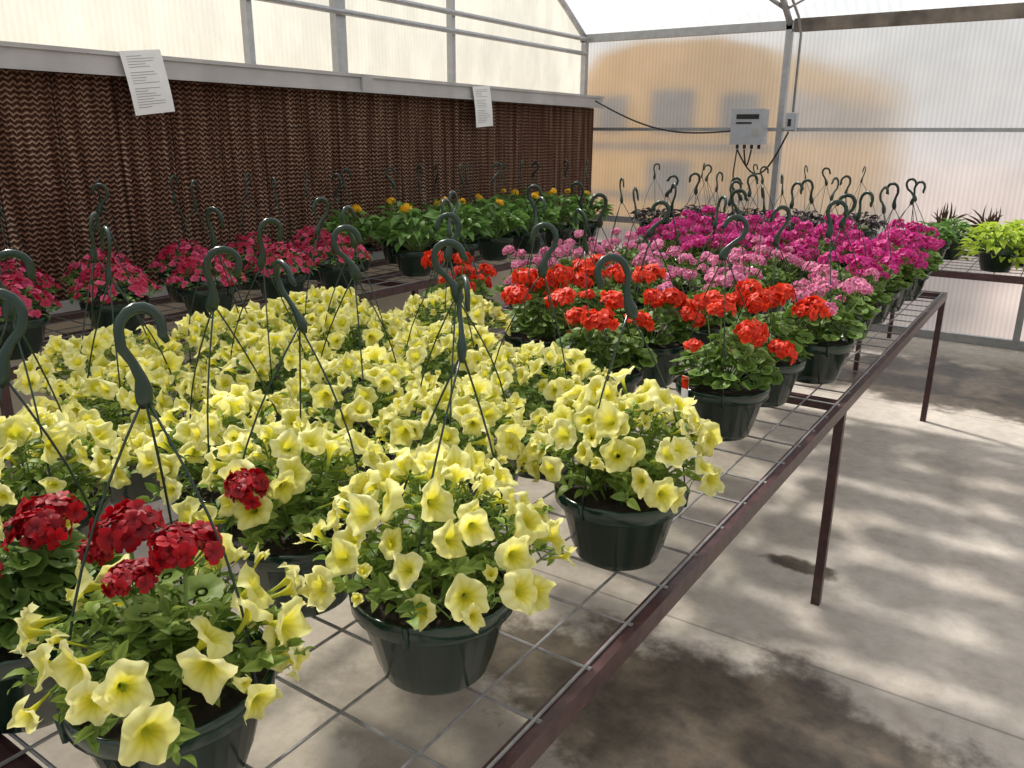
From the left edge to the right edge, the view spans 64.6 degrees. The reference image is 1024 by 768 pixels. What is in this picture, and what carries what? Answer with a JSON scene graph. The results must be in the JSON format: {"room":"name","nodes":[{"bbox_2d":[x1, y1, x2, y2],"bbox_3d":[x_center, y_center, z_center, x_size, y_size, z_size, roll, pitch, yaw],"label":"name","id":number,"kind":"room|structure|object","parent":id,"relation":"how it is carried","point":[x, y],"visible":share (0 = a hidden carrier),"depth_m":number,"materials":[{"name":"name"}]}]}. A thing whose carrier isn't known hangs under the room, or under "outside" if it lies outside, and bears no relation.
{"room":"greenhouse","nodes":[
{"label":"greenhouse","id":0,"kind":"room"},
{"bbox_2d":[0,245,574,461],"bbox_3d":[-2.085,-0.741,4.542,0.050,1.930,9.800,12,20,32],"label":"wall","id":1,"kind":"structure","parent":0,"point":[385,304],"depth_m":5.96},
{"bbox_2d":[0,41,603,107],"bbox_3d":[-1.953,-1.622,4.146,0.285,0.112,9.740,12,20,32],"label":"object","id":2,"kind":"object","parent":1,"relation":"attached to","point":[13,55],"visible":0.93,"depth_m":4.67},
{"bbox_2d":[119,49,174,115],"bbox_3d":[-1.831,-1.518,4.075,0.020,0.325,0.259,12,20,32],"label":"paper notice","id":3,"kind":"object","parent":2,"relation":"attached to","point":[146,75],"visible":1,"depth_m":4.07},
{"bbox_2d":[473,86,492,127],"bbox_3d":[-0.227,-2.171,6.342,0.020,0.315,0.245,12,20,32],"label":"paper notice","id":4,"kind":"object","parent":2,"relation":"attached to","point":[482,95],"visible":1,"depth_m":6.34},
{"bbox_2d":[595,100,788,221],"bbox_3d":[1.598,-2.042,7.512,1.844,1.137,0.091,10,19,28],"label":"power cable","id":5,"kind":"object","parent":2,"relation":"attached to","point":[786,135],"visible":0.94,"depth_m":7.28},
{"bbox_2d":[46,219,590,314],"bbox_3d":[-1.999,-0.507,4.513,0.197,0.100,9.740,12,20,32],"label":"gutter","id":6,"kind":"object","parent":1,"relation":"attached to","point":[377,255],"visible":0.11,"depth_m":4.40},
{"bbox_2d":[0,69,593,299],"bbox_3d":[-1.996,-1.073,4.354,0.175,1.065,9.700,12,20,32],"label":"pad","id":7,"kind":"object","parent":6,"relation":"on","point":[60,133],"visible":0.67,"depth_m":4.68,"materials":[{"name":"cardboard"}]},
{"bbox_2d":[240,0,1023,350],"bbox_3d":[1.441,-1.040,1.947,8.460,4.073,9.829,12,20,32],"label":"frame","id":8,"kind":"structure","parent":1,"relation":"attached to","point":[338,13],"depth_m":6.70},
{"bbox_2d":[729,109,768,148],"bbox_3d":[2.090,-2.245,7.134,0.290,0.335,0.144,12,20,32],"label":"control box","id":9,"kind":"object","parent":8,"relation":"attached to","point":[748,126],"visible":1,"depth_m":7.08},
{"bbox_2d":[784,113,798,130],"bbox_3d":[2.398,-2.251,6.964,0.090,0.150,0.103,12,20,32],"label":"outlet box","id":10,"kind":"object","parent":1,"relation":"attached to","point":[791,120],"visible":1,"depth_m":6.93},
{"bbox_2d":[791,0,801,111],"bbox_3d":[1.867,-2.877,5.966,0.033,1.612,1.926,12,20,33],"label":"conduit","id":11,"kind":"object","parent":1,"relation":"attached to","point":[793,1],"visible":1,"depth_m":6.80,"materials":[{"name":"metal"}]},
{"bbox_2d":[39,0,579,93],"bbox_3d":[-2.048,-2.688,3.932,0.001,2.150,9.800,12,20,32],"label":"wall","id":12,"kind":"structure","parent":0,"point":[420,67],"depth_m":5.57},
{"bbox_2d":[3,309,1023,767],"bbox_3d":[1.425,0.965,2.560,8.660,0.120,10.000,12,20,32],"label":"floor","id":13,"kind":"structure","parent":0,"point":[911,653],"depth_m":2.74,"materials":[{"name":"concrete"}]},
{"bbox_2d":[0,241,604,473],"bbox_3d":[-1.582,-0.014,4.150,0.830,0.775,7.200,12,20,32],"label":"bench","id":14,"kind":"object","parent":13,"relation":"on","point":[394,287],"visible":0.22,"depth_m":4.41,"materials":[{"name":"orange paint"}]},
{"bbox_2d":[0,229,64,359],"bbox_3d":[-1.914,-0.409,3.038,0.381,0.623,0.381,-15,23,-40],"label":"basket","id":15,"kind":"object","parent":14,"relation":"on","point":[38,319],"visible":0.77,"depth_m":3.07,"materials":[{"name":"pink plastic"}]},
{"bbox_2d":[0,206,64,309],"bbox_3d":[-2.120,-0.522,3.403,0.381,0.623,0.381,-15,23,-40],"label":"basket","id":16,"kind":"object","parent":14,"relation":"on","point":[49,282],"visible":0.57,"depth_m":3.43,"materials":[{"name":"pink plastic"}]},
{"bbox_2d":[57,178,148,297],"bbox_3d":[-1.919,-0.635,3.771,0.376,0.626,0.385,9,19,25],"label":"basket","id":17,"kind":"object","parent":14,"relation":"on","point":[86,265],"visible":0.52,"depth_m":3.74,"materials":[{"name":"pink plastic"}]},
{"bbox_2d":[66,183,162,334],"bbox_3d":[-1.681,-0.515,3.385,0.385,0.626,0.376,17,23,42],"label":"basket","id":18,"kind":"object","parent":14,"relation":"on","point":[119,302],"visible":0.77,"depth_m":3.35,"materials":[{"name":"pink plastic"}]},
{"bbox_2d":[145,175,215,302],"bbox_3d":[-1.675,-0.737,4.107,0.372,0.628,0.374,7,18,20],"label":"basket","id":19,"kind":"object","parent":14,"relation":"on","point":[170,259],"visible":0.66,"depth_m":4.07,"materials":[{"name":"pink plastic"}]},
{"bbox_2d":[161,180,249,318],"bbox_3d":[-1.416,-0.613,3.708,0.372,0.628,0.374,6,18,18],"label":"basket","id":20,"kind":"object","parent":14,"relation":"on","point":[187,289],"visible":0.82,"depth_m":3.68,"materials":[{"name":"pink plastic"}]},
{"bbox_2d":[220,173,282,289],"bbox_3d":[-1.444,-0.838,4.455,0.381,0.622,0.381,1,17,2],"label":"basket","id":21,"kind":"object","parent":14,"relation":"on","point":[247,247],"visible":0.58,"depth_m":4.43,"materials":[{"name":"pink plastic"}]},
{"bbox_2d":[241,177,319,302],"bbox_3d":[-1.165,-0.710,4.044,0.381,0.623,0.381,-14,22,-40],"label":"basket","id":22,"kind":"object","parent":14,"relation":"on","point":[300,276],"visible":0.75,"depth_m":4.02,"materials":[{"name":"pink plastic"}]},
{"bbox_2d":[285,170,342,279],"bbox_3d":[-1.171,-0.938,4.784,0.376,0.626,0.385,13,21,35],"label":"basket","id":23,"kind":"object","parent":14,"relation":"on","point":[307,242],"visible":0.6,"depth_m":4.75,"materials":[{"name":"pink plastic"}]},
{"bbox_2d":[307,173,372,289],"bbox_3d":[-0.951,-0.820,4.403,0.376,0.626,0.385,-1,17,-3],"label":"basket","id":24,"kind":"object","parent":14,"relation":"on","point":[329,271],"visible":0.66,"depth_m":4.38,"materials":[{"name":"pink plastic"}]},
{"bbox_2d":[312,168,390,271],"bbox_3d":[-1.008,-1.029,5.086,0.506,0.626,0.492,-2,17,-8],"label":"hanging basket","id":25,"kind":"object","parent":14,"relation":"on","point":[333,224],"visible":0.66,"depth_m":5.03,"materials":[{"name":"green plastic"}]},
{"bbox_2d":[365,167,431,263],"bbox_3d":[-0.756,-1.123,5.399,0.483,0.625,0.489,-10,20,-30],"label":"hanging basket","id":26,"kind":"object","parent":14,"relation":"on","point":[387,251],"visible":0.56,"depth_m":5.39,"materials":[{"name":"green plastic"}]},
{"bbox_2d":[372,164,458,276],"bbox_3d":[-0.580,-0.995,4.933,0.516,0.657,0.531,0,17,-2],"label":"hanging basket","id":27,"kind":"object","parent":14,"relation":"on","point":[408,258],"visible":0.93,"depth_m":4.89,"materials":[{"name":"green plastic"}]},
{"bbox_2d":[407,166,465,246],"bbox_3d":[-0.527,-1.227,5.747,0.500,0.625,0.520,-6,18,-20],"label":"hanging basket","id":28,"kind":"object","parent":14,"relation":"on","point":[436,202],"visible":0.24,"depth_m":5.69,"materials":[{"name":"green plastic"}]},
{"bbox_2d":[422,163,496,267],"bbox_3d":[-0.349,-1.093,5.258,0.513,0.657,0.507,-2,17,-9],"label":"hanging basket","id":29,"kind":"object","parent":14,"relation":"on","point":[481,225],"visible":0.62,"depth_m":5.22,"materials":[{"name":"green plastic"}]},
{"bbox_2d":[452,164,498,250],"bbox_3d":[-0.302,-1.329,6.080,0.506,0.628,0.492,-7,18,-22],"label":"hanging basket","id":30,"kind":"object","parent":14,"relation":"on","point":[478,196],"visible":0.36,"depth_m":6.02,"materials":[{"name":"green plastic"}]},
{"bbox_2d":[465,162,530,260],"bbox_3d":[-0.129,-1.190,5.584,0.546,0.656,0.525,-13,21,-37],"label":"hanging basket","id":31,"kind":"object","parent":14,"relation":"on","point":[490,249],"visible":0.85,"depth_m":5.56,"materials":[{"name":"green plastic"}]},
{"bbox_2d":[483,162,526,244],"bbox_3d":[-0.062,-1.425,6.405,0.489,0.625,0.483,3,17,9],"label":"hanging basket","id":32,"kind":"object","parent":14,"relation":"on","point":[498,196],"visible":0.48,"depth_m":6.38,"materials":[{"name":"green plastic"}]},
{"bbox_2d":[494,160,559,253],"bbox_3d":[0.098,-1.293,5.926,0.531,0.657,0.516,-14,22,-39],"label":"hanging basket","id":33,"kind":"object","parent":14,"relation":"on","point":[548,214],"visible":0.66,"depth_m":5.89,"materials":[{"name":"green plastic"}]},
{"bbox_2d":[512,162,558,226],"bbox_3d":[0.177,-1.526,6.742,0.520,0.625,0.500,12,20,33],"label":"hanging basket","id":34,"kind":"object","parent":14,"relation":"on","point":[534,172],"visible":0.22,"depth_m":6.68,"materials":[{"name":"green plastic"}]},
{"bbox_2d":[528,160,587,247],"bbox_3d":[0.356,-1.394,6.261,0.507,0.657,0.513,14,22,38],"label":"hanging basket","id":35,"kind":"object","parent":14,"relation":"on","point":[562,228],"visible":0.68,"depth_m":6.21,"materials":[{"name":"green plastic"}]},
{"bbox_2d":[555,159,614,242],"bbox_3d":[0.585,-1.488,6.578,0.525,0.656,0.546,3,17,7],"label":"hanging basket","id":36,"kind":"object","parent":14,"relation":"on","point":[592,225],"visible":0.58,"depth_m":6.54,"materials":[{"name":"green plastic"}]},
{"bbox_2d":[0,280,947,767],"bbox_3d":[0.357,0.259,3.309,1.850,0.775,4.820,12,20,32],"label":"bench","id":37,"kind":"object","parent":13,"relation":"on","point":[541,729],"visible":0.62,"depth_m":1.59,"materials":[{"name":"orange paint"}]},
{"bbox_2d":[0,288,130,733],"bbox_3d":[-0.721,0.175,1.150,0.308,0.628,0.314,4,17,12],"label":"hanging basket","id":38,"kind":"object","parent":37,"relation":"on","point":[45,558],"visible":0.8,"depth_m":1.15,"materials":[{"name":"green plastic"}]},
{"bbox_2d":[0,249,139,571],"bbox_3d":[-0.917,0.067,1.504,0.449,0.625,0.465,-9,19,-27],"label":"hanging basket","id":39,"kind":"object","parent":37,"relation":"on","point":[19,432],"visible":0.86,"depth_m":1.49,"materials":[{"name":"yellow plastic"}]},
{"bbox_2d":[12,212,193,419],"bbox_3d":[-1.100,-0.140,2.176,0.465,0.625,0.449,1,17,0],"label":"hanging basket","id":40,"kind":"object","parent":37,"relation":"on","point":[76,352],"visible":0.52,"depth_m":2.12,"materials":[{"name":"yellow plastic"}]},
{"bbox_2d":[31,226,214,504],"bbox_3d":[-0.891,-0.040,1.856,0.465,0.625,0.449,-10,20,-31],"label":"hanging basket","id":41,"kind":"object","parent":37,"relation":"on","point":[163,371],"visible":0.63,"depth_m":1.83,"materials":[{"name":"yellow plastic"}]},
{"bbox_2d":[3,302,314,767],"bbox_3d":[-0.442,0.219,1.017,0.392,0.626,0.396,12,20,32],"label":"hanging basket","id":42,"kind":"object","parent":37,"relation":"on","point":[173,683],"visible":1,"depth_m":0.99,"materials":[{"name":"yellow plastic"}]},
{"bbox_2d":[126,246,337,532],"bbox_3d":[-0.576,0.034,1.626,0.440,0.623,0.435,-15,23,-41],"label":"hanging basket","id":43,"kind":"object","parent":37,"relation":"on","point":[195,433],"visible":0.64,"depth_m":1.57,"materials":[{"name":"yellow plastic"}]},
{"bbox_2d":[168,206,297,387],"bbox_3d":[-0.857,-0.224,2.460,0.440,0.623,0.435,5,18,14],"label":"hanging basket","id":44,"kind":"object","parent":37,"relation":"on","point":[192,330],"visible":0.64,"depth_m":2.41,"materials":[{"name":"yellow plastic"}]},
{"bbox_2d":[184,218,343,438],"bbox_3d":[-0.648,-0.122,2.134,0.435,0.623,0.440,10,19,28],"label":"hanging basket","id":45,"kind":"object","parent":37,"relation":"on","point":[264,350],"visible":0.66,"depth_m":2.09,"materials":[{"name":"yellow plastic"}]},
{"bbox_2d":[171,259,404,617],"bbox_3d":[-0.395,0.099,1.418,0.388,0.622,0.399,12,20,32],"label":"hanging basket","id":46,"kind":"object","parent":37,"relation":"on","point":[269,509],"visible":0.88,"depth_m":1.39,"materials":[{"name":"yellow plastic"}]},
{"bbox_2d":[263,197,380,381],"bbox_3d":[-0.653,-0.318,2.770,0.430,0.626,0.429,1,17,1],"label":"hanging basket","id":47,"kind":"object","parent":37,"relation":"on","point":[317,302],"visible":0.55,"depth_m":2.72,"materials":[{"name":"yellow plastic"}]},
{"bbox_2d":[274,225,443,483],"bbox_3d":[-0.367,-0.061,1.935,0.430,0.626,0.433,11,20,30],"label":"hanging basket","id":48,"kind":"object","parent":37,"relation":"on","point":[365,404],"visible":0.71,"depth_m":1.88,"materials":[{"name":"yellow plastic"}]},
{"bbox_2d":[293,205,428,407],"bbox_3d":[-0.465,-0.222,2.460,0.430,0.626,0.433,-3,17,-12],"label":"hanging basket","id":49,"kind":"object","parent":37,"relation":"on","point":[345,320],"visible":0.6,"depth_m":2.42,"materials":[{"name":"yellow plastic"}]},
{"bbox_2d":[292,274,576,695],"bbox_3d":[-0.117,0.155,1.235,0.438,0.627,0.451,0,17,0],"label":"hanging basket","id":50,"kind":"object","parent":37,"relation":"on","point":[432,606],"visible":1,"depth_m":1.18,"materials":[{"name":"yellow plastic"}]},
{"bbox_2d":[378,212,517,439],"bbox_3d":[-0.169,-0.156,2.249,0.426,0.627,0.424,1,17,3],"label":"hanging basket","id":51,"kind":"object","parent":37,"relation":"on","point":[417,355],"visible":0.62,"depth_m":2.21,"materials":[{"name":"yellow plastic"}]},
{"bbox_2d":[384,198,511,369],"bbox_3d":[-0.213,-0.308,2.747,0.424,0.627,0.426,6,18,18],"label":"hanging basket","id":52,"kind":"object","parent":37,"relation":"on","point":[479,306],"visible":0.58,"depth_m":2.73,"materials":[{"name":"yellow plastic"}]},
{"bbox_2d":[358,239,548,530],"bbox_3d":[-0.118,0.016,1.691,0.429,0.626,0.430,-13,21,-37],"label":"hanging basket","id":53,"kind":"object","parent":37,"relation":"on","point":[391,421],"visible":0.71,"depth_m":1.64,"materials":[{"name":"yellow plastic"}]},
{"bbox_2d":[421,190,501,324],"bbox_3d":[-0.207,-0.437,3.174,0.328,0.624,0.333,-2,17,-8],"label":"basket","id":54,"kind":"object","parent":37,"relation":"on","point":[480,287],"visible":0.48,"depth_m":3.17,"materials":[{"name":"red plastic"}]},
{"bbox_2d":[492,184,568,326],"bbox_3d":[0.102,-0.544,3.522,0.341,0.629,0.387,8,18,22],"label":"hanging basket","id":55,"kind":"object","parent":37,"relation":"on","point":[509,249],"visible":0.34,"depth_m":3.52,"materials":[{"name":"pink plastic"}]},
{"bbox_2d":[462,222,621,478],"bbox_3d":[0.076,-0.083,2.016,0.425,0.628,0.425,3,17,8],"label":"hanging basket","id":56,"kind":"object","parent":37,"relation":"on","point":[530,360],"visible":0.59,"depth_m":1.98,"materials":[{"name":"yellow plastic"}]},
{"bbox_2d":[494,196,593,378],"bbox_3d":[0.104,-0.340,2.861,0.358,0.626,0.353,6,18,18],"label":"basket","id":57,"kind":"object","parent":37,"relation":"on","point":[526,331],"visible":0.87,"depth_m":2.81,"materials":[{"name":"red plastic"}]},
{"bbox_2d":[548,181,614,310],"bbox_3d":[0.337,-0.643,3.861,0.341,0.624,0.383,13,21,35],"label":"hanging basket","id":58,"kind":"object","parent":37,"relation":"on","point":[567,247],"visible":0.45,"depth_m":3.82,"materials":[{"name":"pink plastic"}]},
{"bbox_2d":[543,193,624,354],"bbox_3d":[0.320,-0.431,3.163,0.358,0.627,0.354,14,22,38],"label":"basket","id":59,"kind":"object","parent":37,"relation":"on","point":[616,271],"visible":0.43,"depth_m":3.09,"materials":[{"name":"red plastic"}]},
{"bbox_2d":[544,208,657,396],"bbox_3d":[0.283,-0.212,2.445,0.354,0.627,0.358,10,19,29],"label":"basket","id":60,"kind":"object","parent":37,"relation":"on","point":[591,323],"visible":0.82,"depth_m":2.41,"materials":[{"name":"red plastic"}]},
{"bbox_2d":[582,177,650,289],"bbox_3d":[0.553,-0.748,4.201,0.387,0.629,0.341,-2,17,-9],"label":"hanging basket","id":61,"kind":"object","parent":37,"relation":"on","point":[616,231],"visible":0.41,"depth_m":4.17,"materials":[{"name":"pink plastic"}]},
{"bbox_2d":[515,253,724,570],"bbox_3d":[0.218,0.053,1.591,0.423,0.618,0.409,0,17,-2],"label":"hanging basket","id":62,"kind":"object","parent":37,"relation":"on","point":[620,503],"visible":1,"depth_m":1.55,"materials":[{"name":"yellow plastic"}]},
{"bbox_2d":[594,187,678,331],"bbox_3d":[0.533,-0.517,3.457,0.383,0.624,0.341,10,19,27],"label":"hanging basket","id":63,"kind":"object","parent":37,"relation":"on","point":[630,244],"visible":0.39,"depth_m":3.42,"materials":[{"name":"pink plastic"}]},
{"bbox_2d":[605,200,705,386],"bbox_3d":[0.481,-0.308,2.770,0.333,0.624,0.328,0,17,-1],"label":"basket","id":64,"kind":"object","parent":37,"relation":"on","point":[667,347],"visible":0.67,"depth_m":2.73,"materials":[{"name":"green plastic"}]},
{"bbox_2d":[632,175,695,276],"bbox_3d":[0.871,-0.878,4.643,0.386,0.624,0.376,6,18,16],"label":"basket","id":65,"kind":"object","parent":37,"relation":"on","point":[665,228],"visible":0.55,"depth_m":4.60,"materials":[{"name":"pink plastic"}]},
{"bbox_2d":[632,183,709,321],"bbox_3d":[0.737,-0.611,3.763,0.374,0.627,0.374,8,18,23],"label":"hanging basket","id":66,"kind":"object","parent":37,"relation":"on","point":[685,261],"visible":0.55,"depth_m":3.76,"materials":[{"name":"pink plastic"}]},
{"bbox_2d":[658,172,716,264],"bbox_3d":[1.083,-0.964,4.930,0.383,0.625,0.364,-12,21,-35],"label":"basket","id":67,"kind":"object","parent":37,"relation":"on","point":[695,229],"visible":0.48,"depth_m":4.87,"materials":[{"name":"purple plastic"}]},
{"bbox_2d":[657,195,748,361],"bbox_3d":[0.730,-0.392,3.051,0.383,0.624,0.341,-2,17,-7],"label":"hanging basket","id":68,"kind":"object","parent":37,"relation":"on","point":[714,321],"visible":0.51,"depth_m":3.01,"materials":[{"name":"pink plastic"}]},
{"bbox_2d":[687,171,731,265],"bbox_3d":[1.237,-1.034,5.165,0.359,0.624,0.355,-3,17,-12],"label":"basket","id":69,"kind":"object","parent":37,"relation":"on","point":[708,210],"visible":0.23,"depth_m":5.11,"materials":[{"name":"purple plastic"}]},
{"bbox_2d":[681,180,750,292],"bbox_3d":[1.051,-0.723,4.143,0.359,0.624,0.355,3,17,7],"label":"basket","id":70,"kind":"object","parent":37,"relation":"on","point":[700,241],"visible":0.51,"depth_m":4.10,"materials":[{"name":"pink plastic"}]},
{"bbox_2d":[687,188,766,323],"bbox_3d":[0.920,-0.487,3.362,0.374,0.627,0.374,-6,18,-22],"label":"hanging basket","id":71,"kind":"object","parent":37,"relation":"on","point":[760,260],"visible":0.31,"depth_m":3.34,"materials":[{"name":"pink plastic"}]},
{"bbox_2d":[669,214,797,441],"bbox_3d":[0.608,-0.158,2.283,0.333,0.624,0.328,-7,19,-24],"label":"basket","id":72,"kind":"object","parent":37,"relation":"on","point":[733,400],"visible":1,"depth_m":2.25,"materials":[{"name":"green plastic"}]},
{"bbox_2d":[711,177,764,266],"bbox_3d":[1.243,-0.816,4.449,0.386,0.624,0.376,9,19,26],"label":"basket","id":73,"kind":"object","parent":37,"relation":"on","point":[735,231],"visible":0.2,"depth_m":4.40,"materials":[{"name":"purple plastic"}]},
{"bbox_2d":[723,174,776,263],"bbox_3d":[1.391,-0.897,4.717,0.383,0.625,0.364,-15,23,-41],"label":"basket","id":74,"kind":"object","parent":37,"relation":"on","point":[766,229],"visible":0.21,"depth_m":4.68,"materials":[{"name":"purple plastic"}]},
{"bbox_2d":[724,185,805,320],"bbox_3d":[1.140,-0.576,3.665,0.383,0.624,0.341,4,17,12],"label":"hanging basket","id":75,"kind":"object","parent":37,"relation":"on","point":[736,253],"visible":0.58,"depth_m":3.63,"materials":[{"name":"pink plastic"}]},
{"bbox_2d":[712,205,831,407],"bbox_3d":[0.824,-0.248,2.579,0.353,0.626,0.358,10,19,29],"label":"basket","id":76,"kind":"object","parent":37,"relation":"on","point":[757,300],"visible":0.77,"depth_m":2.54,"materials":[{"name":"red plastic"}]},
{"bbox_2d":[748,174,800,267],"bbox_3d":[1.576,-0.950,4.900,0.355,0.624,0.359,12,21,34],"label":"basket","id":77,"kind":"object","parent":37,"relation":"on","point":[792,221],"visible":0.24,"depth_m":4.86,"materials":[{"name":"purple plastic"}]},
{"bbox_2d":[745,182,818,314],"bbox_3d":[1.326,-0.663,3.950,0.383,0.625,0.364,9,19,27],"label":"basket","id":78,"kind":"object","parent":37,"relation":"on","point":[800,252],"visible":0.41,"depth_m":3.92,"materials":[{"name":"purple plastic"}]},
{"bbox_2d":[774,179,841,293],"bbox_3d":[1.552,-0.752,4.250,0.355,0.624,0.359,-4,18,-14],"label":"basket","id":79,"kind":"object","parent":37,"relation":"on","point":[801,225],"visible":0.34,"depth_m":4.22,"materials":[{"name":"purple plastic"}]},
{"bbox_2d":[771,200,873,383],"bbox_3d":[1.077,-0.321,2.827,0.341,0.624,0.383,6,18,18],"label":"hanging basket","id":80,"kind":"object","parent":37,"relation":"on","point":[831,350],"visible":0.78,"depth_m":2.80,"materials":[{"name":"green plastic"}]},
{"bbox_2d":[795,177,861,272],"bbox_3d":[1.774,-0.830,4.509,0.376,0.624,0.386,12,20,32],"label":"basket","id":81,"kind":"object","parent":37,"relation":"on","point":[854,233],"visible":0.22,"depth_m":4.49,"materials":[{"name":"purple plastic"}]},
{"bbox_2d":[783,193,880,357],"bbox_3d":[1.259,-0.417,3.141,0.374,0.627,0.374,-6,18,-20],"label":"hanging basket","id":82,"kind":"object","parent":37,"relation":"on","point":[863,309],"visible":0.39,"depth_m":3.08,"materials":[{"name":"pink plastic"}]},
{"bbox_2d":[811,175,864,262],"bbox_3d":[1.900,-0.903,4.750,0.383,0.625,0.364,-16,23,-43],"label":"basket","id":83,"kind":"object","parent":37,"relation":"on","point":[833,216],"visible":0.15,"depth_m":4.69,"materials":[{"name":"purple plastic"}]},
{"bbox_2d":[807,191,899,340],"bbox_3d":[1.450,-0.505,3.442,0.355,0.624,0.359,1,17,1],"label":"basket","id":84,"kind":"object","parent":37,"relation":"on","point":[863,262],"visible":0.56,"depth_m":3.38,"materials":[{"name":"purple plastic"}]},
{"bbox_2d":[836,186,918,323],"bbox_3d":[1.674,-0.598,3.750,0.376,0.624,0.386,12,20,32],"label":"basket","id":85,"kind":"object","parent":37,"relation":"on","point":[903,256],"visible":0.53,"depth_m":3.72,"materials":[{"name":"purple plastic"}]},
{"bbox_2d":[860,182,928,311],"bbox_3d":[1.873,-0.677,4.011,0.383,0.625,0.364,8,18,23],"label":"basket","id":86,"kind":"object","parent":37,"relation":"on","point":[895,233],"visible":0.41,"depth_m":3.96,"materials":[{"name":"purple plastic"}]},
{"bbox_2d":[873,178,943,289],"bbox_3d":[2.217,-0.824,4.504,0.386,0.624,0.376,15,22,39],"label":"basket","id":87,"kind":"object","parent":37,"relation":"on","point":[931,240],"visible":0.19,"depth_m":4.46,"materials":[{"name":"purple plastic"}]},
{"bbox_2d":[877,180,945,300],"bbox_3d":[2.102,-0.764,4.306,0.355,0.624,0.359,1,17,2],"label":"basket","id":88,"kind":"object","parent":37,"relation":"on","point":[912,295],"visible":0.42,"depth_m":4.25,"materials":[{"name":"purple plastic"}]},
{"bbox_2d":[622,233,1023,370],"bbox_3d":[3.572,-0.457,5.736,5.600,0.775,1.280,12,20,32],"label":"bench","id":89,"kind":"object","parent":13,"relation":"on","point":[967,275],"visible":0.15,"depth_m":5.34,"materials":[{"name":"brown metal"}]},
{"bbox_2d":[629,163,681,241],"bbox_3d":[1.171,-1.481,6.619,0.440,0.628,0.425,5,18,16],"label":"hanging basket","id":90,"kind":"object","parent":89,"relation":"on","point":[647,212],"visible":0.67,"depth_m":6.60,"materials":[{"name":"green plastic"}]},
{"bbox_2d":[675,162,723,221],"bbox_3d":[1.602,-1.565,6.905,0.425,0.628,0.440,-10,20,-30],"label":"hanging basket","id":91,"kind":"object","parent":89,"relation":"on","point":[687,207],"visible":0.16,"depth_m":6.91,"materials":[{"name":"green plastic"}]},
{"bbox_2d":[683,164,734,235],"bbox_3d":[1.537,-1.412,6.399,0.443,0.629,0.424,-4,17,-13],"label":"hanging basket","id":92,"kind":"object","parent":89,"relation":"on","point":[709,165],"visible":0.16,"depth_m":6.34,"materials":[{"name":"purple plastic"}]},
{"bbox_2d":[727,163,769,227],"bbox_3d":[1.967,-1.490,6.666,0.424,0.629,0.443,-9,19,-28],"label":"hanging basket","id":93,"kind":"object","parent":89,"relation":"on","point":[752,208],"visible":0.3,"depth_m":6.63,"materials":[{"name":"green plastic"}]},
{"bbox_2d":[733,166,789,229],"bbox_3d":[1.901,-1.320,6.112,0.440,0.628,0.425,-15,23,-40],"label":"hanging basket","id":94,"kind":"object","parent":89,"relation":"on","point":[762,167],"visible":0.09,"depth_m":6.05,"materials":[{"name":"green plastic"}]},
{"bbox_2d":[783,165,823,240],"bbox_3d":[2.318,-1.410,6.415,0.425,0.628,0.440,1,17,3],"label":"hanging basket","id":95,"kind":"object","parent":89,"relation":"on","point":[797,212],"visible":0.27,"depth_m":6.39,"materials":[{"name":"green plastic"}]},
{"bbox_2d":[787,167,837,239],"bbox_3d":[2.257,-1.266,5.943,0.443,0.629,0.424,13,21,36],"label":"hanging basket","id":96,"kind":"object","parent":89,"relation":"on","point":[815,223],"visible":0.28,"depth_m":5.90,"materials":[{"name":"green plastic"}]},
{"bbox_2d":[839,166,888,240],"bbox_3d":[2.693,-1.360,6.261,0.424,0.629,0.443,-2,17,-7],"label":"hanging basket","id":97,"kind":"object","parent":89,"relation":"on","point":[868,221],"visible":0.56,"depth_m":6.21,"materials":[{"name":"green plastic"}]},
{"bbox_2d":[926,202,970,236],"bbox_3d":[3.297,-1.194,6.157,0.347,0.381,0.401,8,18,22],"label":"potted plant","id":98,"kind":"object","parent":89,"relation":"on","point":[944,215],"visible":0.25,"depth_m":6.15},
{"bbox_2d":[963,206,1002,254],"bbox_3d":[3.521,-1.156,6.048,0.373,0.377,0.413,-8,19,-25],"label":"dracaena","id":99,"kind":"object","parent":89,"relation":"on","point":[990,219],"visible":0.23,"depth_m":6.01,"materials":[{"name":"green plant"}]},
{"bbox_2d":[954,222,1023,272],"bbox_3d":[3.193,-0.900,5.294,0.520,0.321,0.527,4,17,12],"label":"potted plant","id":100,"kind":"object","parent":89,"relation":"on","point":[996,258],"visible":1,"depth_m":5.24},
{"bbox_2d":[993,219,1023,266],"bbox_3d":[3.523,-0.967,5.524,0.520,0.321,0.527,-3,17,-13],"label":"potted plant","id":101,"kind":"object","parent":89,"relation":"on","point":[1015,224],"visible":0.3,"depth_m":5.50,"materials":[{"name":"green plant"}]},
{"bbox_2d":[1006,239,1023,269],"bbox_3d":[3.450,-0.833,5.101,0.536,0.310,0.523,-9,19,-28],"label":"vine","id":102,"kind":"object","parent":89,"relation":"on","point":[1021,247],"visible":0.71,"depth_m":5.18,"materials":[{"name":"green plant"}]},
{"bbox_2d":[584,18,1023,340],"bbox_3d":[4.192,-1.467,6.053,8.460,2.530,0.001,12,20,32],"label":"wall","id":103,"kind":"structure","parent":0,"point":[959,74],"depth_m":6.82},
{"bbox_2d":[793,2,1023,31],"bbox_3d":[2.288,-1.314,1.245,6.400,0.100,9.810,12,20,32],"label":"beam","id":104,"kind":"structure","parent":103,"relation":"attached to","point":[1010,10],"depth_m":6.30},
{"bbox_2d":[917,221,961,259],"bbox_3d":[2.864,-0.967,5.556,0.401,0.292,0.401,-5,18,-16],"label":"potted plant","id":105,"kind":"object","parent":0,"point":[945,232],"depth_m":5.47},
{"bbox_2d":[928,218,978,259],"bbox_3d":[3.156,-1.049,5.832,0.401,0.292,0.401,15,22,39],"label":"potted plant","id":106,"kind":"object","parent":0,"point":[951,252],"depth_m":5.76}
]}

